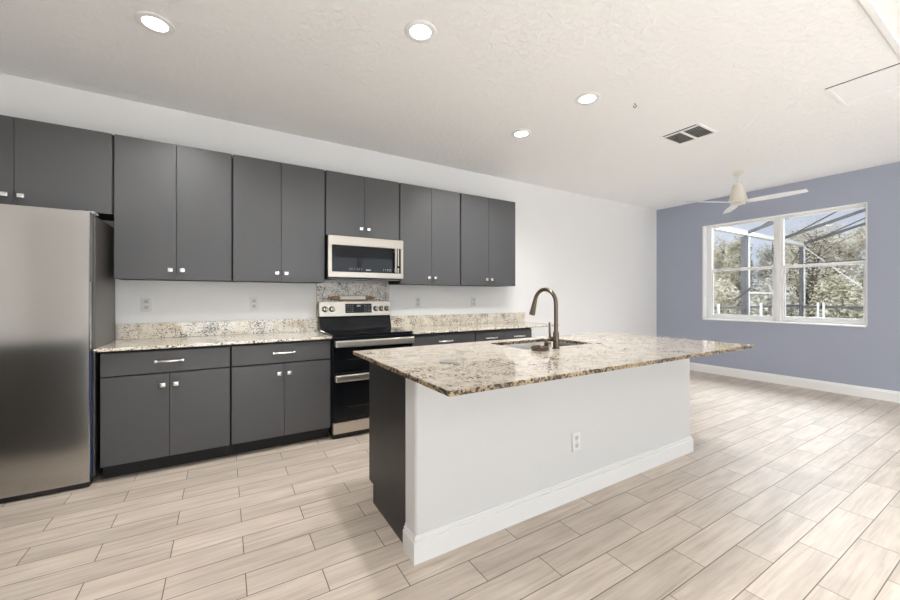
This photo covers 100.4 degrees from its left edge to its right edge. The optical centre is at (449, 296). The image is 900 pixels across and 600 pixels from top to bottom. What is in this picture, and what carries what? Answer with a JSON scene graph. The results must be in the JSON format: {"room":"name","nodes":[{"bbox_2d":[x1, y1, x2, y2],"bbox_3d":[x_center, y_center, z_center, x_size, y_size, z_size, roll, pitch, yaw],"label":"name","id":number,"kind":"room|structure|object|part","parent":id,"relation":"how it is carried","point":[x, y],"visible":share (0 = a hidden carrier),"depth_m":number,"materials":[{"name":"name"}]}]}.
{"room":"kitchen","nodes":[
{"label":"kitchen","id":0,"kind":"room"},
{"bbox_2d":[0,73,656,340],"bbox_3d":[-0.540,-0.174,4.411,10.533,2.869,0.150,0,0,-31],"label":"wall","id":1,"kind":"structure","parent":0,"point":[598,257],"depth_m":4.49,"materials":[{"name":"white paint"}]},
{"bbox_2d":[0,115,113,220],"bbox_3d":[-2.990,-0.907,2.635,0.994,0.594,0.360,0,0,-31],"label":"upper cabinet","id":2,"kind":"object","parent":1,"relation":"attached to","point":[43,164],"visible":0.91,"depth_m":2.61,"materials":[{"name":"grey wood"}]},
{"bbox_3d":[-3.131,-0.907,2.389,0.486,0.594,0.019,0,0,-31],"label":"door","id":3,"kind":"part","parent":2,"relation":"part of","materials":[{"name":"grey paint"}]},
{"bbox_2d":[141,297,151,311],"bbox_3d":[-2.526,0.063,3.119,0.072,0.116,0.011,0,0,-31],"label":"outlet","id":4,"kind":"object","parent":1,"relation":"attached to","point":[146,302],"visible":1,"depth_m":3.12,"materials":[{"name":"white plastic"}]},
{"bbox_2d":[114,134,231,281],"bbox_3d":[-2.237,-0.670,3.088,0.760,1.067,0.360,0,0,-31],"label":"upper cabinet","id":5,"kind":"object","parent":1,"relation":"attached to","point":[173,202],"visible":1,"depth_m":2.95,"materials":[{"name":"grey wood"}]},
{"bbox_3d":[-2.327,-0.670,2.874,0.372,1.067,0.019,0,0,-31],"label":"door","id":6,"kind":"part","parent":5,"relation":"part of","materials":[{"name":"grey paint"}]},
{"bbox_3d":[-2.005,-0.670,3.068,0.372,1.067,0.019,0,0,-31],"label":"door","id":7,"kind":"part","parent":5,"relation":"part of","materials":[{"name":"grey paint"}]},
{"bbox_2d":[250,297,257,309],"bbox_3d":[-1.845,0.063,3.530,0.072,0.116,0.011,0,0,-31],"label":"outlet","id":8,"kind":"object","parent":1,"relation":"attached to","point":[253,300],"visible":1,"depth_m":3.53,"materials":[{"name":"white plastic"}]},
{"bbox_2d":[232,154,324,282],"bbox_3d":[-1.584,-0.670,3.482,0.760,1.067,0.360,0,0,-31],"label":"upper cabinet","id":9,"kind":"object","parent":1,"relation":"attached to","point":[278,208],"visible":0.99,"depth_m":3.33,"materials":[{"name":"grey wood"}]},
{"bbox_3d":[-1.674,-0.670,3.267,0.372,1.067,0.019,0,0,-31],"label":"door","id":10,"kind":"part","parent":9,"relation":"part of","materials":[{"name":"grey paint"}]},
{"bbox_3d":[-1.353,-0.670,3.461,0.372,1.067,0.019,0,0,-31],"label":"door","id":11,"kind":"part","parent":9,"relation":"part of","materials":[{"name":"grey paint"}]},
{"bbox_2d":[316,282,388,330],"bbox_3d":[-1.025,0.095,4.019,0.784,0.499,0.018,0,0,-31],"label":"panel","id":12,"kind":"object","parent":1,"relation":"attached to","point":[380,291],"visible":0.49,"depth_m":3.99,"materials":[{"name":"stone"}]},
{"bbox_2d":[325,170,398,239],"bbox_3d":[-0.932,-0.896,3.876,0.760,0.616,0.360,0,0,-31],"label":"upper cabinet","id":13,"kind":"object","parent":1,"relation":"attached to","point":[355,205],"visible":0.91,"depth_m":3.72,"materials":[{"name":"grey wood"}]},
{"bbox_3d":[-1.022,-0.896,3.661,0.372,0.616,0.019,0,0,-31],"label":"door","id":14,"kind":"part","parent":13,"relation":"part of","materials":[{"name":"grey paint"}]},
{"bbox_2d":[325,234,402,280],"bbox_3d":[-0.900,-0.377,3.824,0.756,0.416,0.441,0,0,-31],"label":"microwave","id":15,"kind":"object","parent":13,"relation":"attached to","point":[351,258],"visible":0.98,"depth_m":3.65,"materials":[{"name":"silver metal"}]},
{"bbox_3d":[-0.810,-0.364,3.683,0.697,0.256,0.026,0,0,-31],"label":"door glass","id":16,"kind":"part","parent":15,"relation":"part of","materials":[{"name":"black glass"}]},
{"bbox_3d":[-0.555,-0.364,3.799,0.019,0.244,0.041,0,0,-31],"label":"handle","id":17,"kind":"part","parent":15,"relation":"part of","materials":[{"name":"silver metal"}]},
{"bbox_3d":[-0.700,-0.896,3.855,0.372,0.616,0.019,0,0,-31],"label":"door","id":18,"kind":"part","parent":13,"relation":"part of","materials":[{"name":"grey paint"}]},
{"bbox_2d":[415,297,419,306],"bbox_3d":[-0.380,0.063,4.413,0.072,0.116,0.011,0,0,-31],"label":"outlet","id":19,"kind":"object","parent":1,"relation":"attached to","point":[417,299],"visible":1,"depth_m":4.41,"materials":[{"name":"white plastic"}]},
{"bbox_2d":[388,183,459,285],"bbox_3d":[-0.279,-0.670,4.269,0.760,1.067,0.360,0,0,-31],"label":"upper cabinet","id":20,"kind":"object","parent":1,"relation":"attached to","point":[429,218],"visible":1,"depth_m":4.13,"materials":[{"name":"grey wood"}]},
{"bbox_3d":[-0.369,-0.670,4.055,0.372,1.067,0.019,0,0,-31],"label":"door","id":21,"kind":"part","parent":20,"relation":"part of","materials":[{"name":"grey paint"}]},
{"bbox_3d":[-0.048,-0.670,4.249,0.372,1.067,0.019,0,0,-31],"label":"door","id":22,"kind":"part","parent":20,"relation":"part of","materials":[{"name":"grey paint"}]},
{"bbox_2d":[471,297,475,305],"bbox_3d":[0.306,0.063,4.827,0.072,0.116,0.011,0,0,-31],"label":"outlet","id":23,"kind":"object","parent":1,"relation":"attached to","point":[473,299],"visible":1,"depth_m":4.82,"materials":[{"name":"white plastic"}]},
{"bbox_2d":[451,193,514,286],"bbox_3d":[0.404,-0.670,4.682,0.833,1.067,0.360,0,0,-31],"label":"upper cabinet","id":24,"kind":"object","parent":1,"relation":"attached to","point":[487,225],"visible":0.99,"depth_m":4.54,"materials":[{"name":"grey wood"}]},
{"bbox_3d":[0.294,-0.670,4.454,0.396,1.067,0.019,0,0,-31],"label":"door","id":25,"kind":"part","parent":24,"relation":"part of","materials":[{"name":"grey paint"}]},
{"bbox_3d":[0.646,-0.670,4.667,0.422,1.067,0.019,0,0,-31],"label":"door","id":26,"kind":"part","parent":24,"relation":"part of","materials":[{"name":"grey paint"}]},
{"bbox_2d":[0,0,899,209],"bbox_3d":[1.379,-1.684,1.230,10.533,0.150,7.581,0,0,-31],"label":"ceiling","id":27,"kind":"structure","parent":0,"point":[757,74],"depth_m":2.69,"materials":[{"name":"white paint"}]},
{"bbox_2d":[134,11,174,34],"bbox_3d":[-1.732,-1.603,2.204,0.192,0.011,0.192,0,0,-31],"label":"recessed light","id":28,"kind":"object","parent":27,"relation":"in","point":[153,22],"visible":1,"depth_m":2.19,"materials":[{"name":"white plastic"}]},
{"bbox_2d":[405,20,435,42],"bbox_3d":[-0.179,-1.603,2.271,0.192,0.011,0.192,0,0,-31],"label":"recessed light","id":29,"kind":"object","parent":27,"relation":"in","point":[421,31],"visible":1,"depth_m":2.26,"materials":[{"name":"white plastic"}]},
{"bbox_2d":[511,129,530,137],"bbox_3d":[0.703,-1.603,3.694,0.192,0.011,0.192,0,0,-31],"label":"recessed light","id":30,"kind":"object","parent":27,"relation":"in","point":[522,133],"visible":1,"depth_m":3.67,"materials":[{"name":"white plastic"}]},
{"bbox_2d":[575,92,599,104],"bbox_3d":[1.115,-1.603,3.040,0.192,0.011,0.192,0,0,-31],"label":"recessed light","id":31,"kind":"object","parent":27,"relation":"in","point":[587,98],"visible":1,"depth_m":3.02,"materials":[{"name":"white plastic"}]},
{"bbox_2d":[660,123,717,144],"bbox_3d":[2.359,-1.603,3.711,0.363,0.010,0.362,0,0,-31],"label":"ceiling vent","id":32,"kind":"object","parent":27,"relation":"in","point":[696,131],"visible":1,"depth_m":3.70,"materials":[{"name":"white metal"}]},
{"bbox_2d":[687,171,808,213],"bbox_3d":[3.781,-1.401,4.727,1.194,0.415,1.066,0,0,-31],"label":"ceiling fan","id":33,"kind":"object","parent":27,"relation":"hanging from","point":[738,196],"visible":1,"depth_m":4.78,"materials":[{"name":"white plastic"}]},
{"bbox_3d":[3.352,-1.221,4.823,0.580,0.031,0.127,0,0,-4],"label":"blade","id":34,"kind":"part","parent":33,"relation":"part of","materials":[{"name":"white plastic"}]},
{"bbox_3d":[3.889,-1.221,5.187,0.127,0.031,0.580,0,0,26],"label":"blade","id":35,"kind":"part","parent":33,"relation":"part of","materials":[{"name":"white plastic"}]},
{"bbox_3d":[3.935,-1.221,4.538,0.131,0.031,0.584,0,0,-31],"label":"blade","id":36,"kind":"part","parent":33,"relation":"part of","materials":[{"name":"white plastic"}]},
{"bbox_2d":[825,63,899,104],"bbox_3d":[3.189,-1.603,2.849,0.446,0.010,0.385,0,0,-31],"label":"access panel","id":37,"kind":"object","parent":27,"relation":"in","point":[886,79],"visible":1,"depth_m":2.86,"materials":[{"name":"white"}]},
{"bbox_2d":[859,0,899,56],"bbox_3d":[1.235,-1.603,1.421,10.183,0.012,0.027,0,0,-31],"label":"trim","id":38,"kind":"structure","parent":27,"relation":"attached to","point":[868,6],"depth_m":2.20,"materials":[{"name":"white paint"}]},
{"bbox_2d":[0,370,899,599],"bbox_3d":[1.379,1.320,1.230,10.533,0.120,7.581,0,0,-31],"label":"floor","id":39,"kind":"structure","parent":0,"point":[783,492],"depth_m":2.00,"materials":[{"name":"beige tile"}]},
{"bbox_2d":[0,204,114,503],"bbox_3d":[-2.920,0.342,2.502,0.925,1.836,0.620,0,0,-31],"label":"refrigerator","id":40,"kind":"object","parent":39,"relation":"on","point":[57,281],"visible":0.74,"depth_m":2.38,"materials":[{"name":"grey metal"}]},
{"bbox_2d":[100,345,230,478],"bbox_3d":[-2.173,0.814,2.954,0.760,0.892,0.657,0,0,-31],"label":"base cabinet","id":41,"kind":"object","parent":39,"relation":"on","point":[165,407],"visible":1,"depth_m":2.69,"materials":[{"name":"grey wood"}]},
{"bbox_3d":[-2.190,0.849,2.619,0.372,0.597,0.019,0,0,-31],"label":"door","id":42,"kind":"part","parent":41,"relation":"part of","materials":[{"name":"grey paint"}]},
{"bbox_3d":[-2.029,0.463,2.716,0.748,0.154,0.019,0,0,-31],"label":"drawer","id":43,"kind":"part","parent":41,"relation":"part of","materials":[{"name":"grey paint"}]},
{"bbox_3d":[-2.014,0.460,2.690,0.175,0.020,0.041,0,0,-31],"label":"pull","id":44,"kind":"part","parent":41,"relation":"part of","materials":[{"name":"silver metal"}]},
{"bbox_3d":[-1.869,0.849,2.813,0.372,0.597,0.019,0,0,-31],"label":"door","id":45,"kind":"part","parent":41,"relation":"part of","materials":[{"name":"grey paint"}]},
{"bbox_2d":[93,318,331,351],"bbox_3d":[-1.858,0.293,3.150,1.548,0.149,0.646,0,0,-31],"label":"countertop","id":46,"kind":"structure","parent":41,"relation":"on","point":[133,336],"depth_m":3.20,"materials":[{"name":"beige stone"}]},
{"bbox_2d":[231,339,329,454],"bbox_3d":[-1.521,0.814,3.347,0.760,0.892,0.657,0,0,-31],"label":"base cabinet","id":47,"kind":"object","parent":39,"relation":"on","point":[280,391],"visible":1,"depth_m":3.09,"materials":[{"name":"grey wood"}]},
{"bbox_3d":[-1.538,0.849,3.012,0.372,0.597,0.019,0,0,-31],"label":"door","id":48,"kind":"part","parent":47,"relation":"part of","materials":[{"name":"grey paint"}]},
{"bbox_3d":[-1.377,0.463,3.109,0.748,0.154,0.019,0,0,-31],"label":"drawer","id":49,"kind":"part","parent":47,"relation":"part of","materials":[{"name":"grey paint"}]},
{"bbox_3d":[-1.361,0.460,3.084,0.175,0.020,0.041,0,0,-31],"label":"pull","id":50,"kind":"part","parent":47,"relation":"part of","materials":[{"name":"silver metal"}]},
{"bbox_3d":[-1.216,0.849,3.206,0.372,0.597,0.019,0,0,-31],"label":"door","id":51,"kind":"part","parent":47,"relation":"part of","materials":[{"name":"grey paint"}]},
{"bbox_2d":[318,301,413,438],"bbox_3d":[-0.838,0.653,3.711,0.768,1.214,0.695,0,0,-31],"label":"range","id":52,"kind":"object","parent":39,"relation":"on","point":[352,326],"visible":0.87,"depth_m":3.41,"materials":[{"name":"black metal"}]},
{"bbox_3d":[-0.703,1.158,3.486,0.760,0.100,0.039,0,0,-31],"label":"storage panel","id":53,"kind":"part","parent":52,"relation":"part of","materials":[{"name":"silver metal"}]},
{"bbox_3d":[-0.702,0.884,3.484,0.762,0.432,0.042,0,0,-31],"label":"oven door","id":54,"kind":"part","parent":52,"relation":"part of","materials":[{"name":"black glass"}]},
{"bbox_3d":[-0.722,1.235,3.518,0.748,0.050,0.020,0,0,-31],"label":"kick plate","id":55,"kind":"part","parent":52,"relation":"part of","materials":[{"name":"metal"}]},
{"bbox_2d":[329,295,374,300],"bbox_3d":[-1.030,0.016,3.963,0.500,0.061,0.055,0,0,-31],"label":"rolling pin","id":56,"kind":"object","parent":52,"relation":"on","point":[341,297],"visible":0.98,"depth_m":3.94,"materials":[{"name":"white stone"}]},
{"bbox_3d":[-1.195,0.013,3.863,0.115,0.038,0.037,0,0,-31],"label":"handle","id":57,"kind":"part","parent":56,"relation":"part of","materials":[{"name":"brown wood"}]},
{"bbox_3d":[-0.666,0.712,3.425,0.748,0.060,0.028,0,0,-31],"label":"handle","id":58,"kind":"part","parent":52,"relation":"part of","materials":[{"name":"silver metal"}]},
{"bbox_3d":[-0.998,0.123,3.976,0.766,0.154,0.077,0,0,-31],"label":"control panel","id":59,"kind":"part","parent":52,"relation":"part of","materials":[{"name":"silver metal"}]},
{"bbox_2d":[319,327,411,336],"bbox_3d":[-0.836,0.344,3.707,0.768,0.020,0.550,0,0,-31],"label":"cooktop","id":60,"kind":"object","parent":52,"relation":"in","point":[331,331],"depth_m":3.62,"materials":[{"name":"grey glass"}]},
{"bbox_3d":[-0.702,0.511,3.484,0.762,0.298,0.042,0,0,-31],"label":"oven door","id":61,"kind":"part","parent":52,"relation":"part of","materials":[{"name":"black glass"}]},
{"bbox_3d":[-0.666,0.412,3.425,0.748,0.060,0.028,0,0,-31],"label":"handle","id":62,"kind":"part","parent":52,"relation":"part of","materials":[{"name":"silver metal"}]},
{"bbox_2d":[413,331,474,345],"bbox_3d":[-0.199,0.814,4.145,0.756,0.892,0.657,0,0,-31],"label":"base cabinet","id":63,"kind":"object","parent":39,"relation":"on","point":[464,336],"visible":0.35,"depth_m":3.88,"materials":[{"name":"grey wood"}]},
{"bbox_2d":[390,312,558,333],"bbox_3d":[0.342,0.293,4.477,2.030,0.149,0.646,0,0,-31],"label":"countertop","id":64,"kind":"structure","parent":63,"relation":"on","point":[418,324],"depth_m":4.53,"materials":[{"name":"beige stone"}]},
{"bbox_2d":[474,328,531,341],"bbox_3d":[0.484,0.814,4.557,0.834,0.892,0.657,0,0,-31],"label":"base cabinet","id":65,"kind":"object","parent":39,"relation":"on","point":[499,334],"visible":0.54,"depth_m":4.30,"materials":[{"name":"grey wood"}]},
{"bbox_3d":[0.451,0.463,4.212,0.410,0.154,0.019,0,0,-31],"label":"drawer","id":66,"kind":"part","parent":65,"relation":"part of","materials":[{"name":"grey paint"}]},
{"bbox_3d":[0.804,0.463,4.425,0.410,0.154,0.019,0,0,-31],"label":"drawer","id":67,"kind":"part","parent":65,"relation":"part of","materials":[{"name":"grey paint"}]},
{"bbox_2d":[369,358,693,564],"bbox_3d":[0.724,0.814,2.714,2.516,0.893,0.715,0,0,-31],"label":"kitchen island","id":68,"kind":"object","parent":39,"relation":"on","point":[446,474],"visible":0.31,"depth_m":2.12,"materials":[{"name":"grey paint"}]},
{"bbox_3d":[-0.355,0.814,2.124,0.020,0.893,0.557,0,0,-31],"label":"panel","id":69,"kind":"part","parent":68,"relation":"part of","materials":[{"name":"black wood"}]},
{"bbox_3d":[0.875,1.195,2.463,2.516,0.130,0.130,0,0,-31],"label":"baseboard","id":70,"kind":"part","parent":68,"relation":"part of","materials":[{"name":"white paint"}]},
{"bbox_2d":[353,332,754,396],"bbox_3d":[0.791,0.357,2.553,2.578,0.020,1.198,0,0,-31],"label":"island countertop","id":71,"kind":"structure","parent":68,"relation":"on","point":[480,366],"depth_m":2.11,"materials":[{"name":"beige stone"}]},
{"bbox_2d":[439,360,454,363],"bbox_3d":[-0.016,0.343,1.978,0.084,0.006,0.084,0,0,-31],"label":"stopper","id":72,"kind":"object","parent":71,"relation":"on","point":[442,361],"visible":1,"depth_m":1.97,"materials":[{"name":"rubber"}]},
{"bbox_2d":[531,345,547,350],"bbox_3d":[0.577,0.329,2.427,0.110,0.035,0.110,0,0,-31],"label":"strainer","id":73,"kind":"object","parent":71,"relation":"on","point":[534,347],"visible":1,"depth_m":2.39,"materials":[{"name":"brown metal"}]},
{"bbox_2d":[502,341,580,349],"bbox_3d":[0.684,0.464,2.800,0.709,0.193,0.440,0,0,-31],"label":"sink","id":74,"kind":"object","parent":71,"relation":"in","point":[527,346],"visible":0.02,"depth_m":3.00,"materials":[{"name":"silver metal"}]},
{"bbox_2d":[539,338,548,349],"bbox_3d":[0.626,0.312,2.495,0.040,0.070,0.081,0,0,-31],"label":"soap dispenser","id":75,"kind":"object","parent":71,"relation":"on","point":[546,343],"visible":0.77,"depth_m":2.47,"materials":[{"name":"brown metal"}]},
{"bbox_2d":[529,288,559,348],"bbox_3d":[0.637,0.141,2.605,0.094,0.411,0.275,0,0,-31],"label":"faucet","id":76,"kind":"object","parent":71,"relation":"on","point":[555,339],"visible":1,"depth_m":2.51,"materials":[{"name":"brown metal"}]},
{"bbox_3d":[0.662,0.083,2.605,0.027,0.295,0.224,0,0,-31],"label":"spout","id":77,"kind":"part","parent":76,"relation":"part of","materials":[{"name":"brown metal"}]},
{"bbox_3d":[0.667,0.229,2.493,0.030,0.121,0.019,0,0,-31],"label":"lever","id":78,"kind":"part","parent":76,"relation":"part of","materials":[{"name":"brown metal"}]},
{"bbox_2d":[572,431,579,451],"bbox_3d":[0.790,0.905,2.347,0.072,0.116,0.011,0,0,-31],"label":"outlet","id":79,"kind":"object","parent":68,"relation":"attached to","point":[576,435],"visible":1,"depth_m":2.34,"materials":[{"name":"white plastic"}]},
{"bbox_2d":[657,162,899,391],"bbox_3d":[5.842,-0.174,3.834,0.200,2.869,7.431,0,0,-31],"label":"wall","id":80,"kind":"structure","parent":0,"point":[869,356],"depth_m":5.19,"materials":[{"name":"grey paint"}]},
{"bbox_2d":[708,217,775,320],"bbox_3d":[4.617,-0.409,5.958,0.074,1.542,0.921,0,0,-31],"label":"window","id":81,"kind":"structure","parent":80,"relation":"in","point":[711,270],"depth_m":6.00,"materials":[{"name":"white paint"}]},
{"bbox_3d":[4.620,-0.075,5.941,0.028,0.774,0.829,0,0,-31],"label":"sash","id":82,"kind":"part","parent":81,"relation":"part of","materials":[{"name":"white paint"}]},
{"bbox_2d":[776,217,780,321],"bbox_3d":[4.865,-0.409,5.540,0.082,1.542,0.050,0,0,-31],"label":"trim","id":83,"kind":"structure","parent":80,"relation":"attached to","point":[778,219],"depth_m":5.51,"materials":[{"name":"white paint"}]},
{"bbox_2d":[702,202,866,325],"bbox_3d":[4.775,-0.412,5.517,0.117,1.547,1.884,0,0,-31],"label":"trim","id":84,"kind":"structure","parent":80,"relation":"attached to","point":[704,228],"depth_m":6.28,"materials":[{"name":"white paint"}]},
{"bbox_2d":[703,318,866,326],"bbox_3d":[4.808,0.372,5.533,0.227,0.020,1.868,0,0,-31],"label":"trim","id":85,"kind":"structure","parent":80,"relation":"attached to","point":[846,325],"depth_m":5.31,"materials":[{"name":"white paint"}]},
{"bbox_2d":[690,362,899,402],"bbox_3d":[5.711,1.194,3.843,0.016,0.133,7.281,0,0,-31],"label":"baseboard","id":86,"kind":"structure","parent":80,"relation":"attached to","point":[860,391],"depth_m":5.18,"materials":[{"name":"white paint"}]},
{"bbox_2d":[781,204,865,324],"bbox_3d":[5.109,-0.409,5.144,0.074,1.542,0.881,0,0,-31],"label":"window","id":87,"kind":"structure","parent":80,"relation":"in","point":[850,321],"depth_m":5.19,"materials":[{"name":"white paint"}]},
{"bbox_3d":[5.103,-0.075,5.140,0.028,0.774,0.821,0,0,-31],"label":"sash","id":88,"kind":"part","parent":87,"relation":"part of","materials":[{"name":"white paint"}]},
{"label":"outside","id":89,"kind":"structure","parent":0,"visible":0},
{"bbox_3d":[24.654,1.490,17.792,29.400,0.140,55.000,0,0,-31],"label":"ground","id":90,"kind":"structure","parent":89,"visible":0},
{"bbox_2d":[713,246,722,286],"bbox_3d":[17.223,-1.048,24.898,1.859,5.038,2.240,0,0,-19],"label":"tree","id":91,"kind":"object","parent":90,"relation":"on","point":[722,246],"visible":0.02,"depth_m":24.47,"materials":[{"name":"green plant"}]},
{"bbox_2d":[713,235,733,313],"bbox_3d":[15.286,-0.961,20.617,1.874,4.867,1.939,0,0,37],"label":"tree","id":92,"kind":"object","parent":90,"relation":"on","point":[720,252],"visible":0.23,"depth_m":20.60,"materials":[{"name":"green plant"}]},
{"bbox_2d":[714,278,740,314],"bbox_3d":[10.697,0.357,14.808,1.655,2.225,1.532,0,0,-31],"label":"shrub","id":93,"kind":"object","parent":90,"relation":"on","point":[718,299],"visible":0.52,"depth_m":14.48,"materials":[{"name":"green plant"}]},
{"bbox_2d":[714,235,764,314],"bbox_3d":[12.442,-0.634,16.226,1.690,4.213,1.618,0,0,-4],"label":"tree","id":94,"kind":"object","parent":90,"relation":"on","point":[733,260],"visible":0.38,"depth_m":15.98,"materials":[{"name":"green plant"}]},
{"bbox_2d":[750,239,795,313],"bbox_3d":[18.922,-0.953,21.907,2.186,4.849,1.896,0,0,38],"label":"tree","id":95,"kind":"object","parent":90,"relation":"on","point":[768,256],"visible":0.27,"depth_m":21.96,"materials":[{"name":"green plant"}]},
{"bbox_2d":[750,277,798,315],"bbox_3d":[11.557,0.364,13.380,1.662,2.211,1.555,0,0,-31],"label":"shrub","id":96,"kind":"object","parent":90,"relation":"on","point":[764,299],"visible":0.4,"depth_m":13.28,"materials":[{"name":"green plant"}]},
{"bbox_2d":[766,231,810,315],"bbox_3d":[16.358,-0.851,17.985,1.985,4.644,1.791,0,0,36],"label":"tree","id":97,"kind":"object","parent":90,"relation":"on","point":[789,279],"visible":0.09,"depth_m":17.80,"materials":[{"name":"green plant"}]},
{"bbox_2d":[769,216,865,316],"bbox_3d":[13.444,-0.732,13.874,2.350,4.412,2.719,0,0,15],"label":"tree","id":98,"kind":"object","parent":90,"relation":"on","point":[813,278],"visible":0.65,"depth_m":13.80,"materials":[{"name":"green plant"}]},
{"bbox_2d":[805,273,862,318],"bbox_3d":[12.384,0.361,11.991,1.681,2.217,1.556,0,0,-31],"label":"shrub","id":99,"kind":"object","parent":90,"relation":"on","point":[834,291],"visible":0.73,"depth_m":11.78,"materials":[{"name":"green plant"}]},
{"bbox_2d":[820,232,865,315],"bbox_3d":[20.401,-0.974,19.322,2.148,4.896,2.260,0,0,-31],"label":"tree","id":100,"kind":"object","parent":90,"relation":"on","point":[850,254],"visible":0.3,"depth_m":19.19,"materials":[{"name":"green plant"}]},
{"bbox_2d":[846,219,865,316],"bbox_3d":[18.003,-0.913,15.762,1.928,4.770,1.908,0,0,-31],"label":"tree","id":101,"kind":"object","parent":90,"relation":"on","point":[860,239],"visible":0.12,"depth_m":15.96,"materials":[{"name":"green plant"}]},
{"bbox_2d":[850,242,864,279],"bbox_3d":[14.886,-0.967,12.151,2.701,4.879,2.400,0,0,-21],"label":"tree","id":102,"kind":"object","parent":90,"relation":"on","point":[862,242],"visible":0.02,"depth_m":12.68,"materials":[{"name":"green plant"}]},
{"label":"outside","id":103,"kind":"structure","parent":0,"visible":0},
{"bbox_3d":[10.851,1.445,3.976,8.510,0.130,13.600,0,0,-31],"label":"pool deck","id":104,"kind":"object","parent":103,"visible":0},
{"bbox_2d":[713,208,865,316],"bbox_3d":[9.934,-0.770,4.982,7.760,4.302,10.270,0,0,-31],"label":"pool enclosure","id":105,"kind":"object","parent":104,"relation":"on","point":[745,306],"visible":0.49,"depth_m":9.61,"materials":[{"name":"grey metal"}]},
{"bbox_3d":[6.070,0.770,8.485,0.044,1.220,0.044,0,0,-31],"label":"rail post","id":106,"kind":"part","parent":105,"relation":"part of","materials":[{"name":"white metal"}]},
{"bbox_3d":[7.335,-0.060,9.330,0.100,2.880,0.120,0,0,-31],"label":"post","id":107,"kind":"part","parent":105,"relation":"part of","materials":[{"name":"grey metal"}]},
{"bbox_3d":[7.339,0.260,9.332,7.330,0.060,0.060,0,0,-31],"label":"chair rail","id":108,"kind":"part","parent":105,"relation":"part of","materials":[{"name":"grey metal"}]},
{"bbox_3d":[10.555,-0.060,11.272,0.070,2.880,0.070,0,0,-31],"label":"post","id":109,"kind":"part","parent":105,"relation":"part of","materials":[{"name":"grey metal"}]},
{"bbox_3d":[10.693,0.770,10.888,0.044,1.220,0.044,0,0,-31],"label":"rail post","id":110,"kind":"part","parent":105,"relation":"part of","materials":[{"name":"white metal"}]},
{"bbox_3d":[10.755,0.770,10.786,0.044,1.220,0.044,0,0,-31],"label":"rail post","id":111,"kind":"part","parent":105,"relation":"part of","materials":[{"name":"white metal"}]},
{"bbox_3d":[13.204,0.295,6.879,0.060,0.070,10.140,0,0,-31],"label":"chair rail","id":112,"kind":"part","parent":105,"relation":"part of","materials":[{"name":"grey metal"}]},
{"bbox_3d":[13.204,-0.990,6.879,0.060,0.060,10.140,0,0,-31],"label":"header rail","id":113,"kind":"part","parent":105,"relation":"part of","materials":[{"name":"grey metal"}]}
]}

